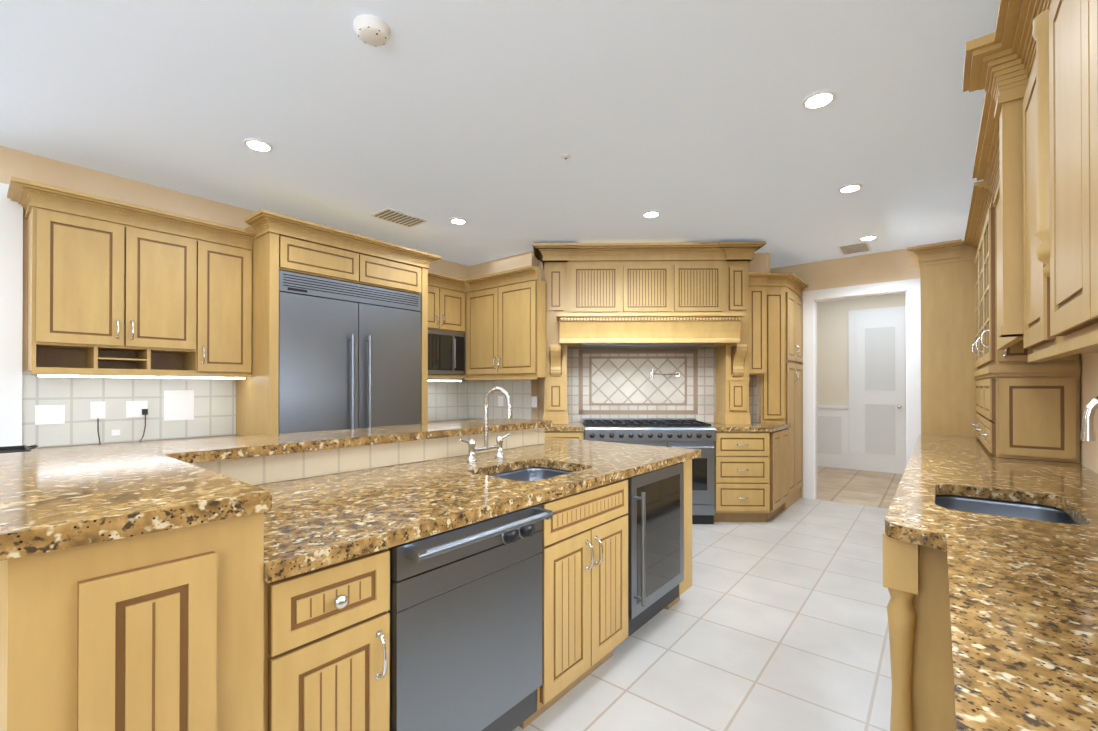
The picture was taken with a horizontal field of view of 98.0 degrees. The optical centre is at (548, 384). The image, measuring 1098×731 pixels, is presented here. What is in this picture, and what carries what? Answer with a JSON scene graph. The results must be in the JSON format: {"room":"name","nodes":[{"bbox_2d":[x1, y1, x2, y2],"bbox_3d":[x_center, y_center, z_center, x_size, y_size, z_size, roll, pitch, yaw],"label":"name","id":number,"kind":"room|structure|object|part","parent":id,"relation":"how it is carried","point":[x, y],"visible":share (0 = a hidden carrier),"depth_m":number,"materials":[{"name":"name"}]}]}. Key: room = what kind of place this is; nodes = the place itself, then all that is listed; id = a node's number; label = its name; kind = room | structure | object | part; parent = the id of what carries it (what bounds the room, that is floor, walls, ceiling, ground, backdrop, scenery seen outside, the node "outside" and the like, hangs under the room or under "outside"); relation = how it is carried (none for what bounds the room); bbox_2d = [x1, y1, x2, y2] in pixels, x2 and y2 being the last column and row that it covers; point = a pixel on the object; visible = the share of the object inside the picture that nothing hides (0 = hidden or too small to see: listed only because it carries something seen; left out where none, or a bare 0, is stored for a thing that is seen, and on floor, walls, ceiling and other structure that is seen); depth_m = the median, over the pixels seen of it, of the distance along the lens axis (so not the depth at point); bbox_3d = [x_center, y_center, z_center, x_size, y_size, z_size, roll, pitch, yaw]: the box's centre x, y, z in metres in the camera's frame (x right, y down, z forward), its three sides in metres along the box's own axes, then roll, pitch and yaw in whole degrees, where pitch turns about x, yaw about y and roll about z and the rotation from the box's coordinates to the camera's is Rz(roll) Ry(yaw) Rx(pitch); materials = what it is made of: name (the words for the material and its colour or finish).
{"room":"kitchen","nodes":[
{"label":"kitchen","id":0,"kind":"room"},
{"bbox_2d":[0,146,468,447],"bbox_3d":[-3.306,-0.062,2.909,0.100,2.740,7.500,0,0,39],"label":"wall","id":1,"kind":"structure","parent":0,"point":[31,167],"depth_m":3.24,"materials":[{"name":"beige paint"}]},
{"bbox_2d":[0,183,22,446],"bbox_3d":[-3.709,-0.390,2.290,0.060,1.630,1.590,0,0,39],"label":"window","id":2,"kind":"structure","parent":1,"relation":"in","point":[11,269],"depth_m":2.87,"materials":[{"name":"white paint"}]},
{"bbox_2d":[22,372,235,447],"bbox_3d":[-3.183,0.156,2.973,0.008,0.471,2.158,0,0,39],"label":"wall tile","id":3,"kind":"structure","parent":1,"relation":"attached to","point":[214,407],"depth_m":3.26,"materials":[{"name":"beige tile"}]},
{"bbox_2d":[35,405,64,424],"bbox_3d":[-3.132,0.187,2.994,0.043,0.119,0.126,0,0,39],"label":"outlet plates","id":4,"kind":"object","parent":3,"relation":"attached to","point":[44,414],"depth_m":3.00,"materials":[{"name":"white paint"}]},
{"bbox_2d":[90,401,105,443],"bbox_3d":[-2.993,0.250,3.163,0.043,0.278,0.073,0,0,39],"label":"outlet plates","id":5,"kind":"object","parent":3,"relation":"attached to","point":[97,410],"depth_m":3.17,"materials":[{"name":"white paint"}]},
{"bbox_2d":[126,401,147,440],"bbox_3d":[-2.868,0.251,3.316,0.043,0.273,0.112,0,0,39],"label":"outlet plates","id":6,"kind":"object","parent":3,"relation":"attached to","point":[133,408],"depth_m":3.33,"materials":[{"name":"white paint"}]},
{"bbox_2d":[164,390,193,420],"bbox_3d":[-2.718,0.150,3.500,0.043,0.217,0.172,0,0,39],"label":"outlet plates","id":7,"kind":"object","parent":3,"relation":"attached to","point":[178,404],"depth_m":3.52,"materials":[{"name":"white paint"}]},
{"bbox_2d":[7,176,255,376],"bbox_3d":[-2.726,-0.600,3.214,0.413,1.082,1.213,0,0,39],"label":"upper cabinet","id":8,"kind":"object","parent":1,"relation":"attached to","point":[115,287],"visible":1,"depth_m":3.07,"materials":[{"name":"brown wood"}]},
{"bbox_2d":[38,374,245,378],"bbox_3d":[-2.651,-0.062,3.206,0.060,0.035,1.070,0,0,39],"label":"under-cabinet light","id":9,"kind":"object","parent":8,"relation":"attached to","point":[195,377],"depth_m":3.11,"materials":[{"name":"white paint"}]},
{"bbox_2d":[428,379,468,420],"bbox_3d":[-1.300,0.166,5.279,0.008,0.471,1.068,0,0,39],"label":"wall tile","id":10,"kind":"structure","parent":1,"relation":"attached to","point":[447,400],"depth_m":5.46,"materials":[{"name":"beige tile"}]},
{"bbox_2d":[428,271,470,378],"bbox_3d":[-1.139,-0.602,5.157,0.413,1.060,1.076,0,0,39],"label":"upper cabinet","id":11,"kind":"object","parent":1,"relation":"attached to","point":[446,302],"visible":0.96,"depth_m":5.02,"materials":[{"name":"brown wood"}]},
{"bbox_2d":[428,378,461,381],"bbox_3d":[-1.193,-0.054,4.992,0.060,0.035,0.680,0,0,39],"label":"under-cabinet light","id":12,"kind":"object","parent":11,"relation":"attached to","point":[429,379],"depth_m":5.08,"materials":[{"name":"white paint"}]},
{"bbox_2d":[428,329,464,374],"bbox_3d":[-1.247,-0.334,5.032,0.348,0.456,0.700,0,0,39],"label":"microwave","id":13,"kind":"object","parent":11,"relation":"in","point":[446,352],"visible":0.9,"depth_m":5.02,"materials":[{"name":"silver metal"}]},
{"bbox_2d":[0,0,998,267],"bbox_3d":[0.227,-1.470,3.290,5.300,0.080,12.750,0,0,39],"label":"ceiling","id":14,"kind":"structure","parent":0,"point":[690,120],"depth_m":2.52,"materials":[{"name":"white paint"}]},
{"bbox_2d":[244,138,272,151],"bbox_3d":[-1.728,-1.425,2.840,0.148,0.012,0.148,0,0,30],"label":"recessed light","id":15,"kind":"object","parent":14,"relation":"in","point":[255,144],"depth_m":2.83,"materials":[{"name":"white glass"}]},
{"bbox_2d":[353,14,390,46],"bbox_3d":[-0.711,-1.415,1.919,0.140,0.042,0.140,0,0,39],"label":"smoke detector","id":16,"kind":"object","parent":14,"relation":"attached to","point":[371,30],"visible":0.98,"depth_m":1.89,"materials":[{"name":"white paint"}]},
{"bbox_2d":[371,208,426,227],"bbox_3d":[-1.277,-1.422,4.073,0.260,0.008,0.380,0,0,39],"label":"ceiling vent","id":17,"kind":"object","parent":14,"relation":"in","point":[397,217],"visible":1,"depth_m":4.05,"materials":[{"name":"beige metal"}]},
{"bbox_2d":[449,217,466,224],"bbox_3d":[-0.786,-1.419,4.137,0.148,0.012,0.148,0,0,30],"label":"recessed light","id":18,"kind":"object","parent":14,"relation":"in","point":[456,220],"depth_m":4.11,"materials":[{"name":"white glass"}]},
{"bbox_2d":[561,153,570,159],"bbox_3d":[0.105,-1.422,2.983,0.064,0.018,0.064,0,0,39],"label":"ceiling sensor","id":19,"kind":"object","parent":14,"relation":"attached to","point":[565,156],"visible":0.96,"depth_m":2.97,"materials":[{"name":"white paint"}]},
{"bbox_2d":[642,210,659,217],"bbox_3d":[0.851,-1.420,3.975,0.148,0.012,0.148,0,0,12],"label":"recessed light","id":20,"kind":"object","parent":14,"relation":"in","point":[652,213],"depth_m":3.96,"materials":[{"name":"white glass"}]},
{"bbox_2d":[802,89,835,109],"bbox_3d":[1.352,-1.427,2.391,0.148,0.012,0.148,0,0,30],"label":"recessed light","id":21,"kind":"object","parent":14,"relation":"in","point":[819,99],"depth_m":2.38,"materials":[{"name":"white glass"}]},
{"bbox_2d":[838,183,862,192],"bbox_3d":[2.182,-1.422,3.456,0.148,0.012,0.148,0,0,-6],"label":"recessed light","id":22,"kind":"object","parent":14,"relation":"in","point":[853,187],"depth_m":3.44,"materials":[{"name":"white glass"}]},
{"bbox_2d":[837,241,871,254],"bbox_3d":[3.181,-1.417,4.964,0.260,0.008,0.380,0,0,39],"label":"ceiling vent","id":23,"kind":"object","parent":14,"relation":"in","point":[855,248],"visible":1,"depth_m":4.95,"materials":[{"name":"beige metal"}]},
{"bbox_2d":[859,235,877,240],"bbox_3d":[3.082,-1.417,4.606,0.148,0.012,0.148,0,0,12],"label":"recessed light","id":24,"kind":"object","parent":14,"relation":"in","point":[869,237],"depth_m":4.59,"materials":[{"name":"white paint"}]},
{"bbox_2d":[469,251,537,419],"bbox_3d":[-0.579,-0.050,5.459,1.100,2.740,0.100,0,0,39],"label":"wall","id":25,"kind":"structure","parent":0,"point":[507,263],"depth_m":5.28,"materials":[{"name":"beige paint"}]},
{"bbox_2d":[469,379,531,418],"bbox_3d":[-0.575,0.167,5.384,1.000,0.471,0.008,0,0,39],"label":"wall tile","id":26,"kind":"structure","parent":25,"relation":"attached to","point":[519,392],"depth_m":5.35,"materials":[{"name":"beige tile"}]},
{"bbox_2d":[498,396,502,405],"bbox_3d":[-0.542,0.182,5.346,0.076,0.115,0.007,0,0,39],"label":"outlet","id":27,"kind":"object","parent":26,"relation":"attached to","point":[500,398],"depth_m":5.34,"materials":[{"name":"white paint"}]},
{"bbox_2d":[531,396,536,406],"bbox_3d":[-0.154,0.180,5.030,0.076,0.115,0.007,0,0,39],"label":"outlet","id":28,"kind":"object","parent":26,"relation":"attached to","point":[533,401],"depth_m":5.03,"materials":[{"name":"white paint"}]},
{"bbox_2d":[465,265,545,379],"bbox_3d":[-0.433,-0.592,5.008,1.031,1.082,0.413,0,0,39],"label":"upper cabinet","id":29,"kind":"object","parent":25,"relation":"attached to","point":[505,325],"visible":1,"depth_m":4.81,"materials":[{"name":"brown wood"}]},
{"bbox_2d":[538,253,764,422],"bbox_3d":[1.016,-0.051,5.206,2.610,2.740,0.100,0,0,1],"label":"wall","id":30,"kind":"structure","parent":0,"point":[757,263],"depth_m":5.14,"materials":[{"name":"beige paint"}]},
{"bbox_2d":[533,241,765,424],"bbox_3d":[0.983,-0.499,4.838,2.281,1.798,0.638,0,0,1],"label":"range hood","id":31,"kind":"object","parent":30,"relation":"attached to","point":[674,295],"visible":1,"depth_m":4.78,"materials":[{"name":"brown wood"}]},
{"bbox_2d":[567,347,756,421],"bbox_3d":[1.095,-0.010,5.147,2.270,0.823,0.013,0,0,1],"label":"wall tiles","id":32,"kind":"structure","parent":30,"relation":"attached to","point":[611,383],"depth_m":5.14,"materials":[{"name":"tile"}]},
{"bbox_2d":[650,369,679,378],"bbox_3d":[1.214,-0.111,5.015,0.461,0.098,0.098,0,0,-34],"label":"pot filler","id":33,"kind":"object","parent":32,"relation":"attached to","point":[676,374],"visible":1,"depth_m":5.05,"materials":[{"name":"silver metal"}]},
{"bbox_2d":[749,272,768,374],"bbox_3d":[2.120,-0.618,4.962,0.201,1.030,0.323,0,0,1],"label":"upper cabinet","id":34,"kind":"object","parent":30,"relation":"attached to","point":[757,323],"visible":0.69,"depth_m":4.86,"materials":[{"name":"brown wood"}]},
{"bbox_2d":[513,466,902,730],"bbox_3d":[0.227,1.339,3.277,5.100,0.060,12.550,0,0,39],"label":"floor","id":35,"kind":"structure","parent":0,"point":[778,621],"depth_m":2.46,"materials":[{"name":"tile"}]},
{"bbox_2d":[0,512,263,730],"bbox_3d":[-1.216,0.786,1.280,1.293,1.028,0.372,0,0,39],"label":"kitchen island","id":36,"kind":"object","parent":35,"relation":"on","point":[159,631],"visible":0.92,"depth_m":0.86,"materials":[{"name":"brown wood"}]},
{"bbox_2d":[263,548,389,730],"bbox_3d":[-0.855,0.865,1.429,0.954,0.873,0.310,0,0,39],"label":"base cabinet","id":37,"kind":"object","parent":35,"relation":"on","point":[326,648],"visible":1,"depth_m":1.14,"materials":[{"name":"brown wood"}]},
{"bbox_2d":[236,209,440,435],"bbox_3d":[-1.783,0.053,4.105,0.743,2.520,1.530,0,0,39],"label":"surround","id":38,"kind":"object","parent":35,"relation":"on","point":[281,242],"visible":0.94,"depth_m":3.60,"materials":[{"name":"brown wood"}]},
{"bbox_2d":[278,270,420,433],"bbox_3d":[-1.794,0.240,4.113,0.710,2.146,1.228,0,0,39],"label":"refrigerator","id":39,"kind":"object","parent":35,"relation":"on","point":[349,355],"visible":0.6,"depth_m":3.83,"materials":[{"name":"silver metal"}]},
{"bbox_2d":[190,427,544,485],"bbox_3d":[-0.822,0.792,2.522,0.380,1.028,2.048,0,0,39],"label":"tile backsplash","id":40,"kind":"structure","parent":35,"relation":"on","point":[378,467],"depth_m":2.15,"materials":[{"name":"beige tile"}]},
{"bbox_2d":[0,418,551,560],"bbox_3d":[-0.595,0.254,2.082,1.345,0.040,2.510,0,0,39],"label":"bar","id":41,"kind":"object","parent":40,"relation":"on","point":[55,500],"visible":1,"depth_m":1.10,"materials":[{"name":"stone"}]},
{"bbox_3d":[-0.678,0.333,2.406,0.006,0.111,2.044,0,0,39],"label":"kitchen island riser panel","id":42,"kind":"part","parent":40,"relation":"part of","materials":[{"name":"beige tile"}]},
{"bbox_2d":[545,431,583,439],"bbox_3d":[0.147,0.880,4.830,0.388,0.873,0.677,0,0,1],"label":"base cabinet","id":43,"kind":"object","parent":35,"relation":"on","point":[579,435],"visible":0.02,"depth_m":4.53,"materials":[{"name":"brown wood"}]},
{"bbox_2d":[519,479,627,728],"bbox_3d":[-0.165,0.868,2.275,0.954,0.873,0.638,0,0,39],"label":"base cabinet","id":44,"kind":"object","parent":35,"relation":"on","point":[585,584],"visible":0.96,"depth_m":1.95,"materials":[{"name":"brown wood"}]},
{"bbox_2d":[254,437,700,582],"bbox_3d":[-0.356,0.410,2.370,1.330,0.040,2.400,0,0,39],"label":"countertop","id":45,"kind":"structure","parent":44,"relation":"on","point":[313,523],"depth_m":1.68,"materials":[{"name":"stone"}]},
{"bbox_2d":[388,504,552,730],"bbox_3d":[-0.433,0.818,1.683,0.697,0.768,0.610,0,0,39],"label":"dishwasher","id":46,"kind":"object","parent":45,"relation":"attached to","point":[465,611],"visible":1,"depth_m":1.47,"materials":[{"name":"grey metal"}]},
{"bbox_2d":[460,387,511,461],"bbox_3d":[-0.271,0.199,2.469,0.210,0.381,0.354,0,0,39],"label":"island faucet","id":47,"kind":"object","parent":45,"relation":"on","point":[473,449],"visible":1,"depth_m":2.49,"materials":[{"name":"silver metal"}]},
{"bbox_2d":[487,467,574,480],"bbox_3d":[-0.077,0.521,2.213,0.470,0.180,0.570,0,0,39],"label":"island sink","id":48,"kind":"object","parent":45,"relation":"in","point":[532,474],"visible":0.02,"depth_m":2.48,"materials":[{"name":"silver metal"}]},
{"bbox_2d":[626,462,683,638],"bbox_3d":[0.355,0.823,2.655,0.689,0.768,0.600,0,0,39],"label":"wine cooler","id":49,"kind":"object","parent":45,"relation":"attached to","point":[655,513],"visible":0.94,"depth_m":2.43,"materials":[{"name":"black glass"}]},
{"bbox_2d":[582,418,715,523],"bbox_3d":[0.952,0.836,4.763,1.216,0.960,0.722,0,0,1],"label":"range","id":50,"kind":"object","parent":35,"relation":"on","point":[689,433],"visible":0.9,"depth_m":4.46,"materials":[{"name":"silver metal"}]},
{"bbox_2d":[664,459,691,609],"bbox_3d":[0.464,0.872,3.091,0.895,0.872,0.207,0,0,39],"label":"base cabinet","id":51,"kind":"object","parent":35,"relation":"on","point":[685,584],"visible":0.06,"depth_m":2.77,"materials":[{"name":"brown wood"}]},
{"bbox_2d":[714,432,769,521],"bbox_3d":[1.829,0.880,4.794,0.528,0.873,0.677,0,0,1],"label":"base cabinet","id":52,"kind":"object","parent":35,"relation":"on","point":[742,476],"visible":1,"depth_m":4.49,"materials":[{"name":"brown wood"}]},
{"bbox_2d":[706,422,790,431],"bbox_3d":[2.044,0.422,4.798,0.959,0.040,0.641,0,0,1],"label":"countertop","id":53,"kind":"structure","parent":52,"relation":"on","point":[760,427],"depth_m":4.58,"materials":[{"name":"stone"}]},
{"bbox_2d":[767,428,789,520],"bbox_3d":[2.166,0.880,4.875,0.396,0.873,0.650,0,0,39],"label":"base cabinet","id":54,"kind":"object","parent":35,"relation":"on","point":[779,468],"visible":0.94,"depth_m":4.68,"materials":[{"name":"brown wood"}]},
{"bbox_2d":[761,273,807,509],"bbox_3d":[2.503,0.079,5.336,0.540,2.480,0.942,0,0,39],"label":"pantry","id":55,"kind":"object","parent":35,"relation":"on","point":[782,390],"visible":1,"depth_m":5.04,"materials":[{"name":"brown wood"}]},
{"bbox_2d":[899,540,953,716],"bbox_3d":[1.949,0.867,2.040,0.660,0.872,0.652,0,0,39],"label":"base cabinet","id":56,"kind":"object","parent":35,"relation":"on","point":[915,579],"depth_m":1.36,"materials":[{"name":"brown wood"}]},
{"bbox_2d":[885,434,1097,730],"bbox_3d":[1.390,0.406,1.372,0.658,0.040,5.862,0,0,39],"label":"countertop","id":57,"kind":"structure","parent":56,"relation":"on","point":[1023,603],"depth_m":0.94,"materials":[{"name":"stone"}]},
{"bbox_2d":[935,495,1077,524],"bbox_3d":[1.503,0.523,1.587,0.410,0.190,0.570,0,0,39],"label":"sink","id":58,"kind":"object","parent":57,"relation":"in","point":[1031,511],"visible":0.1,"depth_m":1.77,"materials":[{"name":"silver metal"}]},
{"bbox_2d":[964,181,1080,462],"bbox_3d":[2.905,-0.360,3.007,0.391,1.503,1.423,0,0,39],"label":"wall cabinet","id":59,"kind":"object","parent":57,"relation":"on","point":[1025,408],"visible":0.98,"depth_m":2.52,"materials":[{"name":"brown wood"}]},
{"bbox_2d":[1081,396,1097,440],"bbox_3d":[1.544,0.199,1.272,0.172,0.371,0.056,0,0,39],"label":"faucet","id":60,"kind":"object","parent":57,"relation":"on","point":[1088,433],"visible":1,"depth_m":1.31,"materials":[{"name":"silver metal"}]},
{"bbox_2d":[907,239,978,436],"bbox_3d":[3.394,0.102,3.881,0.741,2.420,0.717,0,0,39],"label":"tall cabinet","id":61,"kind":"object","parent":35,"relation":"on","point":[947,297],"visible":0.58,"depth_m":3.75,"materials":[{"name":"brown wood"}]},
{"bbox_3d":[-0.616,0.881,5.005,1.408,0.873,0.639,0,0,39],"label":"base cabinet","id":62,"kind":"object","parent":35,"relation":"on","visible":0},
{"bbox_2d":[428,419,583,430],"bbox_3d":[-0.492,0.422,4.886,1.750,0.040,1.478,0,0,39],"label":"countertop","id":63,"kind":"structure","parent":62,"relation":"on","point":[574,426],"depth_m":4.58,"materials":[{"name":"stone"}]},
{"bbox_3d":[-2.923,0.871,2.757,0.677,0.873,2.156,0,0,39],"label":"base cabinet","id":64,"kind":"object","parent":35,"relation":"on","visible":0},
{"bbox_2d":[31,435,240,450],"bbox_3d":[-2.921,0.412,2.757,0.663,0.040,2.156,0,0,39],"label":"countertop","id":65,"kind":"structure","parent":64,"relation":"on","point":[113,444],"depth_m":3.20,"materials":[{"name":"stone"}]},
{"bbox_2d":[0,444,37,453],"bbox_3d":[-3.077,0.369,2.603,0.360,0.044,0.390,0,0,39],"label":"tray","id":66,"kind":"object","parent":65,"relation":"on","point":[14,449],"visible":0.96,"depth_m":2.77,"materials":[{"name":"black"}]},
{"bbox_2d":[765,252,770,272],"bbox_3d":[2.249,-0.051,5.254,0.340,2.740,0.100,0,0,39],"label":"wall","id":67,"kind":"structure","parent":0,"point":[767,261],"depth_m":5.13,"materials":[{"name":"beige paint"}]},
{"bbox_2d":[817,294,905,405],"bbox_3d":[5.093,-0.042,7.347,2.700,2.740,0.100,0,0,39],"label":"wall","id":68,"kind":"structure","parent":0,"point":[832,358],"depth_m":7.67,"materials":[{"name":"beige paint"}]},
{"bbox_2d":[817,406,848,468],"bbox_3d":[4.419,0.836,7.800,0.818,0.990,0.043,0,0,39],"label":"wainscot","id":69,"kind":"structure","parent":68,"relation":"attached to","point":[833,436],"depth_m":7.65,"materials":[{"name":"white paint"}]},
{"bbox_2d":[848,306,905,469],"bbox_3d":[5.061,0.078,7.292,0.820,2.500,0.023,0,0,39],"label":"door frame","id":70,"kind":"structure","parent":68,"relation":"attached to","point":[852,314],"depth_m":7.50,"materials":[{"name":"white paint"}]},
{"bbox_2d":[856,313,905,473],"bbox_3d":[5.032,0.128,7.256,0.620,2.400,0.110,0,0,39],"label":"hall door","id":71,"kind":"structure","parent":68,"relation":"in","point":[880,402],"depth_m":7.26,"materials":[{"name":"white paint"}]},
{"bbox_2d":[771,240,963,497],"bbox_3d":[3.478,-0.051,5.258,2.360,2.740,0.120,0,0,39],"label":"wall","id":72,"kind":"structure","parent":0,"point":[886,266],"depth_m":5.27,"materials":[{"name":"beige paint"}]},
{"bbox_2d":[803,278,920,498],"bbox_3d":[3.437,0.114,5.290,1.085,2.410,0.164,0,0,39],"label":"trim","id":73,"kind":"structure","parent":72,"relation":"attached to","point":[910,288],"depth_m":5.30,"materials":[{"name":"white paint"}]},
{"bbox_2d":[1079,353,1097,473],"bbox_3d":[2.164,-0.068,1.703,0.100,2.740,12.550,0,0,39],"label":"wall","id":74,"kind":"structure","parent":0,"point":[1088,394],"depth_m":2.25,"materials":[{"name":"beige paint"}]},
{"bbox_2d":[1007,4,1097,359],"bbox_3d":[1.531,-0.537,1.294,0.353,0.875,0.483,0,0,39],"label":"upper cabinet","id":75,"kind":"object","parent":74,"relation":"attached to","point":[1017,82],"depth_m":1.58,"materials":[{"name":"brown wood"}]},
{"bbox_2d":[1027,0,1097,351],"bbox_3d":[1.249,-0.538,0.948,0.353,0.875,0.550,0,0,39],"label":"upper cabinet","id":76,"kind":"object","parent":74,"relation":"attached to","point":[1031,67],"depth_m":1.13,"materials":[{"name":"brown wood"}]},
{"bbox_2d":[1087,0,1097,335],"bbox_3d":[0.995,-0.540,0.619,0.330,0.875,0.520,0,0,39],"label":"upper cabinet","id":77,"kind":"object","parent":74,"relation":"attached to","point":[1092,5],"depth_m":0.86,"materials":[{"name":"brown wood"}]}
]}

